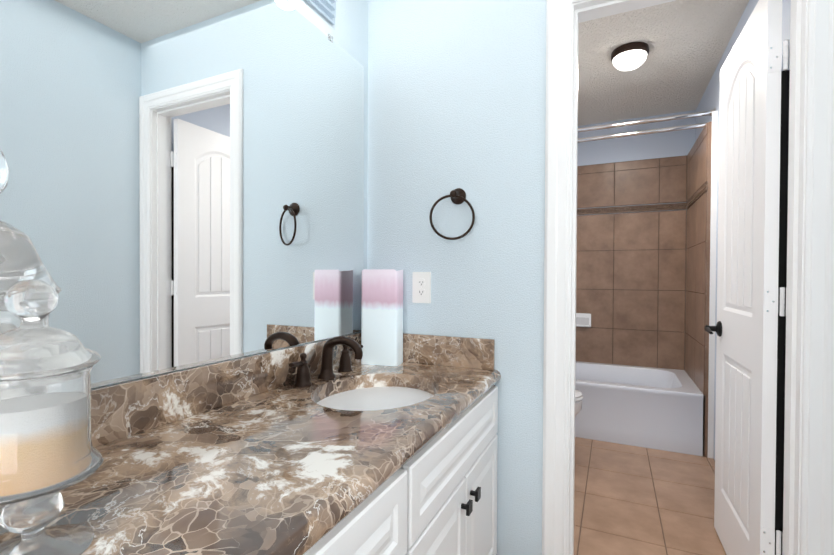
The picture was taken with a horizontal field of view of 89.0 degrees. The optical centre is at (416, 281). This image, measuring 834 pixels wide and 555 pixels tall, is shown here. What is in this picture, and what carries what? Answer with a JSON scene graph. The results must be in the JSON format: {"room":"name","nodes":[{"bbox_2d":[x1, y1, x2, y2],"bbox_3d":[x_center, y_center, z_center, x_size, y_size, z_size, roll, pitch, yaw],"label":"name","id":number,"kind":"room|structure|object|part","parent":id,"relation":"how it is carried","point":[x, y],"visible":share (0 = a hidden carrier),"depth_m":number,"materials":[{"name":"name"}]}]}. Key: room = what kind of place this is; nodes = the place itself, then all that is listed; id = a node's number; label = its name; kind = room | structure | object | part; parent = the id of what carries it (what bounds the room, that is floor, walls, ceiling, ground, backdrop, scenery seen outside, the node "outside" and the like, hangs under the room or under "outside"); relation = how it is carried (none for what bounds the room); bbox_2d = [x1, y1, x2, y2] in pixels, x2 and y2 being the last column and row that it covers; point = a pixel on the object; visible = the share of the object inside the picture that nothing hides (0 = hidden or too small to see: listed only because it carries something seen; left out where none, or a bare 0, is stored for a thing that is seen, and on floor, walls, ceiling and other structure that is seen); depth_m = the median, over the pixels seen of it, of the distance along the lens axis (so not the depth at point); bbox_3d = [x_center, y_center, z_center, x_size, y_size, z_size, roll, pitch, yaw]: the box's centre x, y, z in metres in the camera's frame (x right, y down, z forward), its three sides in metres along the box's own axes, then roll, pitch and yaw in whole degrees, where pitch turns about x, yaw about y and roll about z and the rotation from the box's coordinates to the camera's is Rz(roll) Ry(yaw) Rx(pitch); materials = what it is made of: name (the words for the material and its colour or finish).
{"room":"bathroom","nodes":[
{"label":"bathroom","id":0,"kind":"room"},
{"bbox_2d":[91,0,367,388],"bbox_3d":[-0.917,-0.115,0.409,0.115,2.440,3.115,1,1,25],"label":"wall","id":1,"kind":"structure","parent":0,"point":[348,31],"depth_m":1.69,"materials":[{"name":"paint"}]},
{"bbox_2d":[0,0,363,387],"bbox_3d":[-0.595,-0.334,0.955,0.005,1.090,1.770,1,1,25],"label":"mirror glass","id":2,"kind":"object","parent":1,"relation":"attached to","point":[184,189],"visible":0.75,"depth_m":1.02,"materials":[{"name":"silver mirror"}]},
{"bbox_2d":[91,332,360,447],"bbox_3d":[-0.591,0.269,0.956,0.020,0.113,1.807,1,1,25],"label":"backsplash","id":3,"kind":"structure","parent":1,"relation":"attached to","point":[138,405],"depth_m":1.00,"materials":[{"name":"brown stone"}]},
{"bbox_2d":[305,0,335,24],"bbox_3d":[-0.392,-1.016,1.180,0.172,0.150,0.760,1,1,25],"label":"vent","id":4,"kind":"object","parent":1,"relation":"attached to","point":[326,9],"visible":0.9,"depth_m":1.50,"materials":[{"name":"silver metal"}]},
{"bbox_2d":[367,0,546,554],"bbox_3d":[0.136,-0.123,1.669,0.856,2.440,0.058,1,1,25],"label":"wall","id":5,"kind":"structure","parent":0,"point":[456,93],"depth_m":1.59,"materials":[{"name":"blue paint"}]},
{"bbox_2d":[412,272,430,302],"bbox_3d":[0.018,0.022,1.689,0.079,0.124,0.007,1,1,25],"label":"duplex electrical outlet","id":6,"kind":"object","parent":5,"relation":"attached to","point":[421,287],"visible":1,"depth_m":1.69,"materials":[{"name":"white plastic"}]},
{"bbox_2d":[403,333,495,371],"bbox_3d":[0.034,0.265,1.674,0.550,0.113,0.020,1,1,25],"label":"backsplash","id":7,"kind":"structure","parent":5,"relation":"attached to","point":[461,352],"depth_m":1.62,"materials":[{"name":"brown stone"}]},
{"bbox_2d":[429,188,474,239],"bbox_3d":[0.134,-0.257,1.588,0.156,0.202,0.089,1,1,25],"label":"towel ring","id":8,"kind":"object","parent":5,"relation":"attached to","point":[457,196],"visible":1,"depth_m":1.58,"materials":[{"name":"brown metal"}]},
{"bbox_2d":[577,110,695,301],"bbox_3d":[1.490,-0.138,3.729,1.580,2.440,0.115,1,1,25],"label":"wall","id":9,"kind":"structure","parent":0,"point":[656,145],"depth_m":3.50,"materials":[{"name":"blue paint"}]},
{"bbox_2d":[576,210,685,369],"bbox_3d":[1.438,0.060,3.686,1.525,1.275,0.010,1,1,25],"label":"wall tile","id":10,"kind":"structure","parent":9,"relation":"attached to","point":[630,281],"depth_m":3.52,"materials":[{"name":"brown tile"}]},
{"bbox_2d":[576,313,590,326],"bbox_3d":[1.420,0.330,3.672,0.160,0.118,0.034,1,1,25],"label":"soap dish","id":11,"kind":"object","parent":10,"relation":"attached to","point":[583,319],"visible":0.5,"depth_m":3.66,"materials":[{"name":"white ceramic"}]},
{"bbox_2d":[577,155,686,207],"bbox_3d":[1.442,-0.824,3.677,1.525,0.368,0.010,1,1,25],"label":"wall tile","id":12,"kind":"structure","parent":9,"relation":"attached to","point":[648,181],"depth_m":3.51,"materials":[{"name":"brown tile"}]},
{"bbox_2d":[577,203,686,214],"bbox_3d":[1.440,-0.609,3.676,1.525,0.054,0.017,1,1,25],"label":"tile trim","id":13,"kind":"structure","parent":9,"relation":"attached to","point":[644,208],"depth_m":3.51,"materials":[{"name":"brown tile"}]},
{"bbox_2d":[578,0,748,125],"bbox_3d":[1.002,-1.399,2.648,1.810,0.100,2.468,1,1,25],"label":"ceiling","id":14,"kind":"structure","parent":0,"point":[687,41],"depth_m":2.55,"materials":[{"name":"beige paint"}]},
{"bbox_2d":[611,42,648,70],"bbox_3d":[1.239,-1.294,2.472,0.200,0.102,0.200,1,1,25],"label":"ceiling light","id":15,"kind":"object","parent":14,"relation":"attached to","point":[629,56],"visible":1,"depth_m":2.41,"materials":[{"name":"white glass"}]},
{"bbox_2d":[695,0,790,459],"bbox_3d":[1.752,-0.121,2.280,0.115,2.440,2.525,1,1,25],"label":"wall","id":16,"kind":"structure","parent":0,"point":[710,100],"depth_m":2.60,"materials":[{"name":"blue paint"}]},
{"bbox_2d":[685,191,707,394],"bbox_3d":[1.968,0.070,3.005,0.010,1.275,0.780,1,1,25],"label":"wall tile","id":17,"kind":"structure","parent":16,"relation":"attached to","point":[696,287],"depth_m":2.91,"materials":[{"name":"brown tile"}]},
{"bbox_2d":[687,122,708,200],"bbox_3d":[1.973,-0.814,2.996,0.010,0.368,0.780,1,1,25],"label":"wall tile","id":18,"kind":"structure","parent":16,"relation":"attached to","point":[697,167],"depth_m":2.90,"materials":[{"name":"brown tile"}]},
{"bbox_2d":[703,122,711,456],"bbox_3d":[1.995,0.048,2.998,0.045,2.090,0.790,1,1,25],"label":"wall tiles","id":19,"kind":"structure","parent":16,"relation":"attached to","point":[705,424],"depth_m":2.65,"materials":[{"name":"brown tile"}]},
{"bbox_2d":[686,182,707,208],"bbox_3d":[1.966,-0.599,2.994,0.017,0.054,0.768,1,1,25],"label":"tile trim","id":20,"kind":"structure","parent":19,"relation":"attached to","point":[698,194],"depth_m":2.91,"materials":[{"name":"brown tile"}]},
{"bbox_2d":[707,111,717,457],"bbox_3d":[1.834,0.021,2.631,0.030,2.150,0.010,1,1,25],"label":"trim","id":21,"kind":"structure","parent":16,"relation":"attached to","point":[713,221],"depth_m":2.63,"materials":[{"name":"white wood"}]},
{"bbox_3d":[0.214,-0.137,2.992,0.115,2.440,2.525,1,1,25],"label":"wall","id":22,"kind":"structure","parent":0,"visible":0},
{"bbox_2d":[578,107,716,142],"bbox_3d":[1.160,-1.038,2.998,1.578,0.128,0.056,1,1,25],"label":"shower rod","id":23,"kind":"object","parent":22,"relation":"attached to","point":[658,119],"visible":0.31,"depth_m":2.82,"materials":[{"name":"silver metal"}]},
{"bbox_3d":[0.322,1.169,1.237,1.810,0.108,5.640,1,1,25],"label":"floor","id":24,"kind":"structure","parent":0,"visible":0},
{"bbox_2d":[574,437,725,554],"bbox_3d":[0.322,1.109,1.236,1.580,0.012,5.410,1,1,25],"label":"floor","id":25,"kind":"structure","parent":24,"relation":"on","point":[632,500],"depth_m":2.12,"materials":[{"name":"brown tile"}]},
{"bbox_2d":[304,376,500,554],"bbox_3d":[-0.327,0.739,0.849,0.598,0.729,1.828,1,1,25],"label":"bathroom vanity","id":26,"kind":"object","parent":25,"relation":"on","point":[443,501],"depth_m":1.03,"materials":[{"name":"white wood"}]},
{"bbox_2d":[0,360,499,554],"bbox_3d":[-0.336,0.351,0.850,0.572,0.046,1.828,1,1,25],"label":"countertop","id":27,"kind":"structure","parent":26,"relation":"on","point":[270,472],"depth_m":0.75,"materials":[{"name":"brown stone"}]},
{"bbox_2d":[0,150,61,535],"bbox_3d":[-0.608,0.063,0.586,0.186,0.532,0.186,1,1,25],"label":"jar","id":28,"kind":"object","parent":27,"relation":"on","point":[20,259],"visible":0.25,"depth_m":0.58,"materials":[{"name":"clear glass"}]},
{"bbox_3d":[-0.607,-0.082,0.584,0.181,0.241,0.181,1,1,25],"label":"lid","id":29,"kind":"part","parent":28,"relation":"part of","materials":[{"name":"clear glass"}]},
{"bbox_2d":[0,279,103,554],"bbox_3d":[-0.464,0.164,0.513,0.138,0.334,0.138,1,1,25],"label":"jar","id":30,"kind":"object","parent":27,"relation":"on","point":[48,451],"visible":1,"depth_m":0.49,"materials":[{"name":"clear glass"}]},
{"bbox_3d":[-0.464,0.057,0.511,0.134,0.120,0.134,1,1,25],"label":"lid","id":31,"kind":"part","parent":30,"relation":"part of","materials":[{"name":"clear glass"}]},
{"bbox_2d":[284,336,367,387],"bbox_3d":[-0.256,0.251,1.409,0.169,0.143,0.388,1,1,25],"label":"faucet","id":32,"kind":"object","parent":27,"relation":"on","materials":[{"name":"brown metal"}]},
{"bbox_2d":[300,376,439,415],"bbox_3d":[-0.122,0.444,1.287,0.422,0.170,0.490,1,1,25],"label":"sink","id":33,"kind":"object","parent":27,"relation":"in","point":[378,397],"depth_m":1.36,"materials":[{"name":"white ceramic"}]},
{"bbox_2d":[361,269,402,365],"bbox_3d":[-0.136,0.136,1.672,0.150,0.369,0.085,0,1,17],"label":"glass vase","id":34,"kind":"object","parent":27,"relation":"on","point":[382,319],"visible":1,"depth_m":1.63,"materials":[{"name":"white glass"}]},
{"bbox_3d":[-0.137,0.469,0.628,0.019,0.169,0.526,1,1,25],"label":"drawer","id":35,"kind":"part","parent":26,"relation":"part of","materials":[{"name":"white wood"}]},
{"bbox_3d":[0.053,0.773,1.046,0.019,0.434,0.360,1,1,25],"label":"door","id":36,"kind":"part","parent":26,"relation":"part of","materials":[{"name":"white wood"}]},
{"bbox_3d":[0.135,0.618,1.164,0.027,0.030,0.030,1,1,25],"label":"knob","id":37,"kind":"part","parent":26,"relation":"part of","materials":[{"name":"black metal"}]},
{"bbox_3d":[0.169,0.617,1.237,0.027,0.030,0.030,1,1,25],"label":"knob","id":38,"kind":"part","parent":26,"relation":"part of","materials":[{"name":"black metal"}]},
{"bbox_3d":[0.207,0.771,1.378,0.019,0.434,0.360,1,1,25],"label":"door","id":39,"kind":"part","parent":26,"relation":"part of","materials":[{"name":"white wood"}]},
{"bbox_2d":[575,389,582,415],"bbox_3d":[0.611,0.688,2.713,0.843,0.799,0.500,1,1,25],"label":"toilet","id":40,"kind":"object","parent":25,"relation":"on","point":[578,400],"visible":0.04,"depth_m":2.50,"materials":[{"name":"white ceramic"}]},
{"bbox_3d":[0.761,0.671,2.644,0.504,0.018,0.364,1,1,25],"label":"lid","id":41,"kind":"part","parent":40,"relation":"part of","materials":[{"name":"white ceramic"}]},
{"bbox_3d":[0.760,0.893,2.646,0.505,0.391,0.360,1,1,25],"label":"bowl","id":42,"kind":"part","parent":40,"relation":"part of","materials":[{"name":"white ceramic"}]},
{"bbox_2d":[575,361,702,455],"bbox_3d":[1.266,0.890,3.332,1.521,0.389,0.783,1,1,25],"label":"bathtub","id":43,"kind":"object","parent":25,"relation":"on","point":[653,408],"visible":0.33,"depth_m":2.85,"materials":[{"name":"white ceramic"}]},
{"bbox_3d":[0.826,-1.148,1.341,0.652,0.376,0.058,1,1,25],"label":"wall","id":44,"kind":"structure","parent":0,"visible":0},
{"bbox_2d":[569,9,578,554],"bbox_3d":[0.556,0.079,1.503,0.011,2.045,0.046,1,1,25],"label":"door frame","id":45,"kind":"object","parent":44,"relation":"attached to","point":[574,260],"visible":0.89,"depth_m":1.48,"materials":[{"name":"white wood"}]},
{"bbox_2d":[572,0,675,22],"bbox_3d":[0.837,-0.951,1.369,0.652,0.019,0.116,1,1,25],"label":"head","id":46,"kind":"object","parent":44,"relation":"attached to","point":[583,4],"visible":0.4,"depth_m":1.45},
{"bbox_2d":[578,0,660,19],"bbox_3d":[0.835,-0.935,1.365,0.592,0.011,0.046,1,1,25],"label":"door frame","id":47,"kind":"object","parent":46,"relation":"attached to","point":[601,9],"visible":1,"depth_m":1.44,"materials":[{"name":"white wood"}]},
{"bbox_2d":[542,0,833,554],"bbox_3d":[0.836,0.037,1.386,0.792,2.133,0.168,1,1,25],"label":"door frame","id":48,"kind":"structure","parent":44,"relation":"attached to","point":[817,501],"depth_m":1.22,"materials":[{"name":"white wood"}]},
{"bbox_3d":[1.175,0.228,1.309,0.109,1.757,0.026,1,1,25],"label":"door jamb gap shadow","id":49,"kind":"part","parent":48,"relation":"part of","materials":[{"name":"black"}]},
{"bbox_2d":[704,0,788,554],"bbox_3d":[1.221,0.082,1.592,0.163,2.020,0.610,1,1,24],"label":"door leaf","id":50,"kind":"structure","parent":44,"relation":"in","point":[745,328],"depth_m":1.47,"materials":[{"name":"white wood"}]},
{"bbox_3d":[1.234,0.204,1.795,0.024,0.021,0.126,1,1,24],"label":"knob lever","id":51,"kind":"part","parent":50,"relation":"part of","materials":[{"name":"black metal"}]},
{"bbox_3d":[1.275,0.201,1.831,0.057,0.068,0.068,1,1,24],"label":"knob","id":52,"kind":"part","parent":50,"relation":"part of","materials":[{"name":"black metal"}]},
{"bbox_3d":[1.207,0.588,1.608,0.006,0.580,0.384,1,1,24],"label":"panel","id":53,"kind":"part","parent":50,"relation":"part of","materials":[{"name":"white wood"}]},
{"bbox_3d":[1.212,-0.346,1.598,0.006,0.930,0.384,1,1,24],"label":"panel","id":54,"kind":"part","parent":50,"relation":"part of","materials":[{"name":"white wood"}]},
{"label":"frame","id":55,"kind":"part","parent":50,"relation":"part of","materials":[{"name":"white wood"}]},
{"label":"hinge plate","id":56,"kind":"part","parent":50,"relation":"part of","materials":[{"name":"silver metal"}]},
{"label":"hinge plate","id":57,"kind":"part","parent":50,"relation":"part of","materials":[{"name":"white metal"}]},
{"label":"hinge plate","id":58,"kind":"part","parent":50,"relation":"part of","materials":[{"name":"white metal"}]},
{"bbox_2d":[783,0,801,554],"bbox_3d":[1.103,0.084,1.249,0.011,2.045,0.046,1,1,25],"label":"door frame","id":59,"kind":"object","parent":44,"relation":"attached to","point":[792,275],"visible":1,"depth_m":1.24,"materials":[{"name":"white wood"}]}
]}

